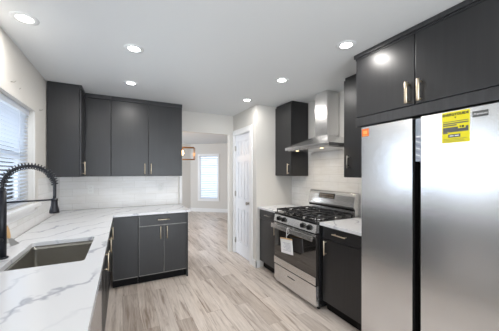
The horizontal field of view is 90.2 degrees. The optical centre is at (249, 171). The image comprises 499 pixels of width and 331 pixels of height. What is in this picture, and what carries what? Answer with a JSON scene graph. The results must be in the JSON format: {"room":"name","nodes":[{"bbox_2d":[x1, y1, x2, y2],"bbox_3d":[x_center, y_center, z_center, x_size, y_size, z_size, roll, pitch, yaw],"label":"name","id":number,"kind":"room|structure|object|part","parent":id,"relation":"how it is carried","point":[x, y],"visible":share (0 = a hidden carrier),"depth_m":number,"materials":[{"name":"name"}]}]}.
{"room":"kitchen","nodes":[
{"label":"kitchen","id":0,"kind":"room"},
{"bbox_2d":[0,27,55,242],"bbox_3d":[-1.105,0.210,0.346,0.140,2.440,6.820,0,0,-27],"label":"wall","id":1,"kind":"structure","parent":0,"point":[14,65],"depth_m":2.31,"materials":[{"name":"grey paint"}]},
{"bbox_2d":[0,74,40,224],"bbox_3d":[-1.686,-0.140,1.554,0.170,1.040,1.900,0,0,-27],"label":"window","id":2,"kind":"structure","parent":1,"relation":"in","point":[6,86],"depth_m":2.18,"materials":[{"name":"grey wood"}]},
{"bbox_3d":[-1.747,-0.138,1.523,0.004,0.765,1.600,0,0,-27],"label":"pane","id":3,"kind":"part","parent":2,"relation":"part of","materials":[{"name":"clear glass"}]},
{"bbox_3d":[-1.746,-0.138,1.523,0.035,0.865,1.700,0,0,-27],"label":"frame","id":4,"kind":"part","parent":2,"relation":"part of","materials":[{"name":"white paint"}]},
{"bbox_2d":[0,93,28,209],"bbox_3d":[-1.693,-0.138,1.550,0.055,0.858,1.688,0,0,-27],"label":"window blind","id":5,"kind":"object","parent":2,"relation":"attached to","point":[13,115],"visible":0.88,"depth_m":2.02,"materials":[{"name":"white plastic"}]},
{"bbox_3d":[-1.693,0.281,1.550,0.035,0.020,1.676,0,0,-27],"label":"rail","id":6,"kind":"part","parent":5,"relation":"part of","materials":[{"name":"white plastic"}]},
{"bbox_3d":[-1.942,-0.128,2.097,0.003,0.805,0.003,0,0,3],"label":"cord","id":7,"kind":"part","parent":5,"relation":"part of","materials":[{"name":"white fabric"}]},
{"bbox_3d":[-1.671,0.338,1.562,0.135,0.084,1.900,0,0,-27],"label":"sill","id":8,"kind":"part","parent":2,"relation":"part of","materials":[{"name":"white paint"}]},
{"bbox_2d":[7,177,59,242],"bbox_3d":[-1.439,0.286,1.169,0.010,0.454,4.789,0,0,-27],"label":"backsplash","id":9,"kind":"structure","parent":1,"relation":"attached to","point":[45,189],"depth_m":2.53,"materials":[{"name":"tile"}]},
{"bbox_2d":[47,81,85,176],"bbox_3d":[-2.220,-0.475,3.102,0.353,1.066,0.634,0,0,-27],"label":"upper cabinet","id":10,"kind":"object","parent":1,"relation":"attached to","point":[65,101],"visible":0.96,"depth_m":2.82,"materials":[{"name":"grey wood"}]},
{"bbox_3d":[-2.031,-0.450,3.016,0.019,1.010,0.292,0,0,-27],"label":"door","id":11,"kind":"part","parent":10,"relation":"part of","materials":[{"name":"black wood"}]},
{"bbox_2d":[61,110,232,270],"bbox_3d":[-1.433,0.210,3.939,2.537,2.440,0.120,0,0,-27],"label":"wall","id":12,"kind":"structure","parent":0,"point":[192,122],"depth_m":4.35,"materials":[{"name":"grey paint"}]},
{"bbox_2d":[83,93,110,176],"bbox_3d":[-2.046,-0.475,3.364,0.308,1.066,0.325,0,0,-27],"label":"upper cabinet","id":13,"kind":"object","parent":12,"relation":"attached to","point":[97,107],"visible":0.93,"depth_m":3.23,"materials":[{"name":"grey wood"}]},
{"bbox_3d":[-1.967,-0.983,3.237,0.282,0.048,0.027,0,0,-27],"label":"moulding","id":14,"kind":"part","parent":13,"relation":"part of","materials":[{"name":"black wood"}]},
{"bbox_2d":[60,176,177,210],"bbox_3d":[-1.844,0.286,3.656,1.546,0.454,0.010,0,0,-27],"label":"backsplash","id":15,"kind":"structure","parent":12,"relation":"attached to","point":[109,191],"depth_m":3.61,"materials":[{"name":"tile"}]},
{"bbox_2d":[111,96,181,175],"bbox_3d":[-1.486,-0.475,3.632,0.930,1.066,0.357,0,0,-27],"label":"upper cabinet","id":16,"kind":"object","parent":12,"relation":"attached to","point":[146,136],"visible":1,"depth_m":3.49,"materials":[{"name":"grey wood"}]},
{"bbox_3d":[-1.636,-0.450,3.408,0.455,1.010,0.019,0,0,-27],"label":"door","id":17,"kind":"part","parent":16,"relation":"part of","materials":[{"name":"grey wood"}]},
{"bbox_3d":[-1.425,-0.983,3.513,0.930,0.048,0.027,0,0,-27],"label":"moulding","id":18,"kind":"part","parent":16,"relation":"part of","materials":[{"name":"black wood"}]},
{"bbox_3d":[-1.221,-0.450,3.619,0.466,1.010,0.019,0,0,-27],"label":"door","id":19,"kind":"part","parent":16,"relation":"part of","materials":[{"name":"grey wood"}]},
{"bbox_2d":[179,176,181,203],"bbox_3d":[-1.113,0.285,4.027,0.043,0.450,0.012,0,0,-27],"label":"trim","id":20,"kind":"structure","parent":12,"relation":"attached to","point":[180,177],"depth_m":4.02,"materials":[{"name":"white paint"}]},
{"bbox_2d":[182,144,190,207],"bbox_3d":[-4.091,0.210,8.140,4.300,2.440,0.120,0,0,-27],"label":"wall","id":21,"kind":"structure","parent":0,"point":[186,164],"depth_m":9.00,"materials":[{"name":"grey paint"}]},
{"bbox_2d":[191,143,227,208],"bbox_3d":[-0.790,0.210,8.796,2.766,2.440,0.120,0,0,14],"label":"wall","id":22,"kind":"structure","parent":0,"point":[221,149],"depth_m":8.85,"materials":[{"name":"grey paint"}]},
{"bbox_2d":[198,154,218,200],"bbox_3d":[-1.458,0.195,8.938,0.820,1.690,0.118,0,0,14],"label":"window","id":23,"kind":"structure","parent":22,"relation":"in","point":[199,155],"depth_m":8.88,"materials":[{"name":"white paint"}]},
{"bbox_2d":[200,156,216,198],"bbox_3d":[-1.460,0.194,8.932,0.670,1.544,0.050,0,0,14],"label":"window blind","id":24,"kind":"object","parent":23,"relation":"attached to","point":[209,195],"visible":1,"depth_m":8.93,"materials":[{"name":"white plastic"}]},
{"bbox_2d":[190,208,227,212],"bbox_3d":[-0.806,1.365,8.729,2.766,0.130,0.015,0,0,14],"label":"baseboard","id":25,"kind":"structure","parent":22,"relation":"attached to","point":[191,209],"depth_m":8.88,"materials":[{"name":"white paint"}]},
{"bbox_2d":[105,211,358,330],"bbox_3d":[-0.492,1.480,3.610,6.800,0.100,12.320,0,0,-27],"label":"floor","id":26,"kind":"structure","parent":0,"point":[221,291],"depth_m":2.79,"materials":[{"name":"wood"}]},
{"bbox_2d":[89,274,101,330],"bbox_3d":[-0.974,0.990,1.013,0.599,0.881,0.604,0,0,-27],"label":"dishwasher","id":27,"kind":"object","parent":26,"relation":"on","point":[96,323],"visible":0.09,"depth_m":1.24,"materials":[{"name":"grey"}]},
{"bbox_2d":[101,237,111,330],"bbox_3d":[-1.395,0.988,1.809,0.649,0.884,1.181,0,0,-27],"label":"base cabinet","id":28,"kind":"object","parent":26,"relation":"on","point":[105,269],"visible":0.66,"depth_m":2.05,"materials":[{"name":"grey wood"}]},
{"bbox_3d":[-1.033,0.937,1.708,0.019,0.758,0.662,0,0,-27],"label":"door","id":29,"kind":"part","parent":28,"relation":"part of","materials":[{"name":"grey wood"}]},
{"bbox_3d":[-1.300,0.937,2.233,0.019,0.758,0.504,0,0,-27],"label":"door","id":30,"kind":"part","parent":28,"relation":"part of","materials":[{"name":"grey wood"}]},
{"bbox_3d":[-1.368,0.715,2.429,0.038,0.145,0.012,0,0,-27],"label":"handle","id":31,"kind":"part","parent":28,"relation":"part of","materials":[{"name":"beige metal"}]},
{"bbox_2d":[108,227,113,297],"bbox_3d":[-1.799,0.988,2.603,0.649,0.884,0.592,0,0,-27],"label":"base cabinet","id":32,"kind":"object","parent":26,"relation":"on","point":[112,228],"visible":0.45,"depth_m":2.81,"materials":[{"name":"grey wood"}]},
{"bbox_3d":[-1.544,0.937,2.712,0.019,0.758,0.546,0,0,-27],"label":"door","id":33,"kind":"part","parent":32,"relation":"part of","materials":[{"name":"grey wood"}]},
{"bbox_2d":[113,216,137,287],"bbox_3d":[-1.677,0.988,3.358,0.284,0.884,0.670,0,0,-27],"label":"base cabinet","id":34,"kind":"object","parent":26,"relation":"on","point":[125,241],"visible":0.75,"depth_m":3.06,"materials":[{"name":"grey wood"}]},
{"bbox_2d":[138,212,187,282],"bbox_3d":[-1.263,0.988,3.549,0.624,0.884,0.707,0,0,-27],"label":"base cabinet","id":35,"kind":"object","parent":26,"relation":"on","point":[162,238],"visible":0.92,"depth_m":3.26,"materials":[{"name":"grey wood"}]},
{"bbox_3d":[-1.264,1.008,3.205,0.294,0.616,0.019,0,0,-27],"label":"door","id":36,"kind":"part","parent":35,"relation":"part of","materials":[{"name":"grey wood"}]},
{"bbox_3d":[-1.130,0.625,3.273,0.594,0.134,0.019,0,0,-27],"label":"drawer","id":37,"kind":"part","parent":35,"relation":"part of","materials":[{"name":"grey wood"}]},
{"bbox_3d":[-0.997,1.008,3.341,0.294,0.616,0.019,0,0,-27],"label":"door","id":38,"kind":"part","parent":35,"relation":"part of","materials":[{"name":"grey wood"}]},
{"bbox_3d":[-1.003,0.988,3.705,0.019,0.884,0.664,0,0,-27],"label":"panel","id":39,"kind":"part","parent":35,"relation":"part of","materials":[{"name":"black wood"}]},
{"bbox_2d":[260,209,274,273],"bbox_3d":[0.512,0.988,3.633,0.627,0.884,0.506,0,0,-27],"label":"base cabinet","id":40,"kind":"object","parent":26,"relation":"on","point":[267,233],"visible":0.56,"depth_m":3.53,"materials":[{"name":"black wood"}]},
{"bbox_3d":[0.275,0.622,3.512,0.019,0.127,0.499,0,0,-27],"label":"drawer","id":41,"kind":"part","parent":40,"relation":"part of","materials":[{"name":"black wood"}]},
{"bbox_2d":[258,204,307,212],"bbox_3d":[0.515,0.530,3.634,0.618,0.030,0.508,0,0,-27],"label":"countertop","id":42,"kind":"structure","parent":40,"relation":"on","point":[272,208],"depth_m":3.63,"materials":[{"name":"white stone"}]},
{"bbox_2d":[271,189,358,308],"bbox_3d":[0.765,0.834,3.026,0.700,1.191,0.787,0,0,-27],"label":"gas range","id":43,"kind":"object","parent":26,"relation":"on","point":[301,272],"visible":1,"depth_m":2.83,"materials":[{"name":"silver metal"}]},
{"bbox_2d":[280,233,292,254],"bbox_3d":[0.445,0.801,2.890,0.046,0.311,0.249,0,0,-27],"label":"papers","id":44,"kind":"object","parent":43,"relation":"hanging from","point":[286,244],"visible":0.94,"depth_m":2.88,"materials":[{"name":"white paper"}]},
{"bbox_3d":[0.475,0.681,2.882,0.052,0.053,0.774,0,0,-27],"label":"handle","id":45,"kind":"part","parent":43,"relation":"part of","materials":[{"name":"silver metal"}]},
{"bbox_3d":[0.500,0.656,2.891,0.006,0.023,0.779,0,0,-27],"label":"trim","id":46,"kind":"part","parent":43,"relation":"part of","materials":[{"name":"silver metal"}]},
{"bbox_3d":[0.500,1.127,2.891,0.006,0.083,0.779,0,0,-27],"label":"trim","id":47,"kind":"part","parent":43,"relation":"part of","materials":[{"name":"silver metal"}]},
{"bbox_3d":[0.516,0.588,2.899,0.048,0.085,0.785,0,0,-27],"label":"control panel","id":48,"kind":"part","parent":43,"relation":"part of","materials":[{"name":"silver metal"}]},
{"bbox_3d":[0.519,1.282,2.900,0.039,0.205,0.779,0,0,-27],"label":"storage drawer","id":49,"kind":"part","parent":43,"relation":"part of","materials":[{"name":"silver metal"}]},
{"bbox_3d":[0.520,0.906,2.901,0.037,0.523,0.779,0,0,-27],"label":"oven door","id":50,"kind":"part","parent":43,"relation":"part of","materials":[{"name":"black glass"}]},
{"bbox_2d":[275,209,353,224],"bbox_3d":[0.758,0.529,3.022,0.565,0.030,0.787,0,0,-27],"label":"cooktop","id":51,"kind":"object","parent":43,"relation":"in","point":[305,220],"depth_m":2.81,"materials":[{"name":"black metal"}]},
{"bbox_2d":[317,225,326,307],"bbox_3d":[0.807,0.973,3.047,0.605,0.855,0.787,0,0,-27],"label":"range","id":52,"kind":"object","parent":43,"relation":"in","point":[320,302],"depth_m":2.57,"materials":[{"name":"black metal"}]},
{"bbox_2d":[323,226,361,330],"bbox_3d":[1.112,0.988,2.455,0.627,0.884,0.526,0,0,-27],"label":"base cabinet","id":53,"kind":"object","parent":26,"relation":"on","point":[342,251],"visible":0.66,"depth_m":2.32,"materials":[{"name":"black wood"}]},
{"bbox_2d":[320,217,361,235],"bbox_3d":[1.115,0.530,2.458,0.618,0.030,0.528,0,0,-27],"label":"countertop","id":54,"kind":"structure","parent":53,"relation":"on","point":[352,225],"depth_m":2.44,"materials":[{"name":"white stone"}]},
{"bbox_3d":[0.876,0.614,2.332,0.019,0.112,0.511,0,0,-27],"label":"drawer","id":55,"kind":"part","parent":53,"relation":"part of","materials":[{"name":"black wood"}]},
{"bbox_2d":[362,102,498,330],"bbox_3d":[1.411,0.520,1.790,0.661,1.780,0.928,0,0,-27],"label":"refrigerator","id":56,"kind":"object","parent":26,"relation":"on","point":[430,183],"visible":1,"depth_m":1.57,"materials":[{"name":"silver metal"}]},
{"bbox_3d":[1.034,0.503,1.871,0.058,1.733,0.402,0,0,-27],"label":"door","id":57,"kind":"part","parent":56,"relation":"part of","materials":[{"name":"silver metal"}]},
{"bbox_3d":[1.252,0.503,1.445,0.058,1.733,0.448,0,0,-27],"label":"door","id":58,"kind":"part","parent":56,"relation":"part of","materials":[{"name":"silver metal"}]},
{"bbox_3d":[-0.474,0.988,0.002,0.649,0.884,1.635,0,0,-27],"label":"base cabinet","id":59,"kind":"object","parent":26,"relation":"on","visible":0},
{"bbox_2d":[0,204,189,330],"bbox_3d":[-0.747,0.530,1.549,1.565,0.030,4.738,0,0,-27],"label":"countertop","id":60,"kind":"structure","parent":59,"relation":"on","point":[56,297],"depth_m":1.23,"materials":[{"name":"white stone"}]},
{"bbox_2d":[7,226,19,246],"bbox_3d":[-1.672,0.443,1.742,0.054,0.140,0.075,0,0,-7],"label":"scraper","id":61,"kind":"object","parent":60,"relation":"on","point":[12,242],"visible":0.65,"depth_m":1.73,"materials":[{"name":"grey"}]},
{"bbox_3d":[-1.679,0.418,1.723,0.035,0.091,0.028,0,0,-27],"label":"handle","id":62,"kind":"part","parent":61,"relation":"part of","materials":[{"name":"brown wood"}]},
{"bbox_3d":[-1.660,0.484,1.743,0.032,0.058,0.075,0,0,-7],"label":"blade","id":63,"kind":"part","parent":61,"relation":"part of","materials":[{"name":"grey metal"}]},
{"bbox_2d":[0,163,59,259],"bbox_3d":[-1.355,0.229,1.522,0.305,0.572,0.086,0,0,-27],"label":"faucet","id":64,"kind":"object","parent":60,"relation":"on","point":[54,208],"visible":1,"depth_m":1.49,"materials":[{"name":"black metal"}]},
{"bbox_3d":[-1.352,0.179,1.539,0.269,0.018,0.039,0,0,-27],"label":"support arm","id":65,"kind":"part","parent":64,"relation":"part of","materials":[{"name":"black metal"}]},
{"bbox_2d":[4,240,92,270],"bbox_3d":[-1.272,0.656,1.633,0.413,0.220,0.633,0,0,-27],"label":"sink","id":66,"kind":"object","parent":60,"relation":"in","point":[44,255],"visible":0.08,"depth_m":1.87,"materials":[{"name":"silver metal"}]},
{"bbox_2d":[0,0,464,143],"bbox_3d":[-0.492,-1.070,3.610,6.800,0.120,12.320,0,0,-27],"label":"ceiling","id":67,"kind":"structure","parent":0,"point":[203,56],"depth_m":1.94,"materials":[{"name":"white paint"}]},
{"bbox_2d":[9,11,39,25],"bbox_3d":[-1.477,-1.006,1.632,0.152,0.006,0.152,0,0,-27],"label":"recessed light","id":68,"kind":"object","parent":67,"relation":"in","point":[21,17],"visible":1,"depth_m":1.63,"materials":[{"name":"white plastic"}]},
{"bbox_2d":[124,81,137,85],"bbox_3d":[-1.345,-1.006,2.820,0.152,0.006,0.152,0,0,-27],"label":"recessed light","id":69,"kind":"object","parent":67,"relation":"in","point":[132,83],"visible":1,"depth_m":2.82,"materials":[{"name":"white"}]},
{"bbox_2d":[124,44,143,52],"bbox_3d":[-0.945,-1.006,2.033,0.152,0.006,0.152,0,0,-27],"label":"recessed light","id":70,"kind":"object","parent":67,"relation":"in","point":[133,48],"visible":1,"depth_m":2.02,"materials":[{"name":"white"}]},
{"bbox_2d":[182,147,194,159],"bbox_3d":[-1.608,-0.644,5.634,0.715,0.732,0.235,0,0,-7],"label":"pendant lantern","id":71,"kind":"object","parent":67,"relation":"hanging from","point":[182,147],"visible":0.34,"depth_m":5.56,"materials":[{"name":"orange metal"}]},
{"bbox_2d":[275,77,288,82],"bbox_3d":[0.356,-1.006,2.729,0.152,0.006,0.152,0,0,-27],"label":"recessed light","id":72,"kind":"object","parent":67,"relation":"in","point":[282,79],"visible":1,"depth_m":2.73,"materials":[{"name":"white"}]},
{"bbox_2d":[336,40,355,49],"bbox_3d":[0.768,-1.006,1.976,0.152,0.006,0.152,0,0,-27],"label":"recessed light","id":73,"kind":"object","parent":67,"relation":"in","point":[347,44],"visible":1,"depth_m":1.97,"materials":[{"name":"white"}]},
{"bbox_2d":[233,104,291,266],"bbox_3d":[0.230,0.210,4.315,0.773,2.440,0.960,0,0,-27],"label":"wall","id":74,"kind":"structure","parent":0,"point":[269,189],"depth_m":3.79,"materials":[{"name":"grey paint"}]},
{"bbox_2d":[235,132,248,260],"bbox_3d":[-0.126,0.392,4.166,0.100,2.053,0.589,0,0,-27],"label":"door","id":75,"kind":"structure","parent":74,"relation":"in","point":[242,141],"depth_m":4.17,"materials":[{"name":"white paint"}]},
{"bbox_2d":[233,124,252,264],"bbox_3d":[-0.083,0.350,4.167,0.118,2.160,0.750,0,0,-27],"label":"trim","id":76,"kind":"structure","parent":74,"relation":"attached to","point":[249,128],"depth_m":3.88,"materials":[{"name":"white paint"}]},
{"bbox_2d":[252,259,259,267],"bbox_3d":[0.097,1.380,3.763,0.067,0.100,0.130,0,0,-27],"label":"baseboard","id":77,"kind":"structure","parent":74,"relation":"attached to","point":[256,264],"depth_m":3.71,"materials":[{"name":"white paint"}]},
{"bbox_2d":[294,90,358,217],"bbox_3d":[2.069,0.210,1.425,0.120,2.440,5.860,0,0,-27],"label":"wall","id":78,"kind":"structure","parent":0,"point":[311,106],"depth_m":3.54,"materials":[{"name":"grey"}]},
{"bbox_2d":[275,101,307,175],"bbox_3d":[0.614,-0.475,3.742,0.347,1.066,0.405,0,0,-27],"label":"upper cabinet","id":79,"kind":"object","parent":78,"relation":"attached to","point":[291,118],"visible":0.99,"depth_m":3.60,"materials":[{"name":"black wood"}]},
{"bbox_3d":[0.501,-0.463,3.685,0.019,1.035,0.401,0,0,-27],"label":"door","id":80,"kind":"part","parent":79,"relation":"part of","materials":[{"name":"black wood"}]},
{"bbox_2d":[285,90,343,152],"bbox_3d":[0.871,-0.638,3.080,0.489,0.740,0.787,0,0,-27],"label":"range hood","id":81,"kind":"object","parent":78,"relation":"attached to","point":[327,138],"visible":0.97,"depth_m":3.07,"materials":[{"name":"silver metal"}]},
{"bbox_2d":[292,150,361,216],"bbox_3d":[1.098,0.051,3.185,0.010,0.923,1.839,0,0,-27],"label":"backsplash","id":82,"kind":"structure","parent":78,"relation":"attached to","point":[325,169],"depth_m":3.35,"materials":[{"name":"tile"}]},
{"bbox_2d":[344,74,361,177],"bbox_3d":[1.222,-0.475,2.547,0.347,1.066,0.400,0,0,-27],"label":"upper cabinet","id":83,"kind":"object","parent":78,"relation":"attached to","point":[352,134],"visible":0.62,"depth_m":2.57,"materials":[{"name":"black wood"}]},
{"bbox_2d":[354,0,498,127],"bbox_3d":[1.413,-0.699,1.824,0.664,0.618,1.057,0,0,-27],"label":"upper cabinet","id":84,"kind":"object","parent":78,"relation":"attached to","point":[448,61],"visible":0.97,"depth_m":1.61,"materials":[{"name":"black wood"}]},
{"bbox_3d":[1.042,-0.714,1.941,0.019,0.489,0.482,0,0,-27],"label":"door","id":85,"kind":"part","parent":84,"relation":"part of","materials":[{"name":"black wood"}]},
{"bbox_3d":[1.105,-0.555,1.747,0.045,0.150,0.022,0,0,-27],"label":"handle","id":86,"kind":"part","parent":84,"relation":"part of","materials":[{"name":"beige metal"}]},
{"bbox_3d":[1.153,-0.991,1.691,0.015,0.032,1.057,0,0,-27],"label":"moulding","id":87,"kind":"part","parent":84,"relation":"part of","materials":[{"name":"black wood"}]},
{"bbox_3d":[1.141,-0.555,1.676,0.045,0.150,0.022,0,0,-27],"label":"handle","id":88,"kind":"part","parent":84,"relation":"part of","materials":[{"name":"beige metal"}]},
{"bbox_3d":[1.278,-0.714,1.478,0.019,0.489,0.544,0,0,-27],"label":"door","id":89,"kind":"part","parent":84,"relation":"part of","materials":[{"name":"black wood"}]}
]}

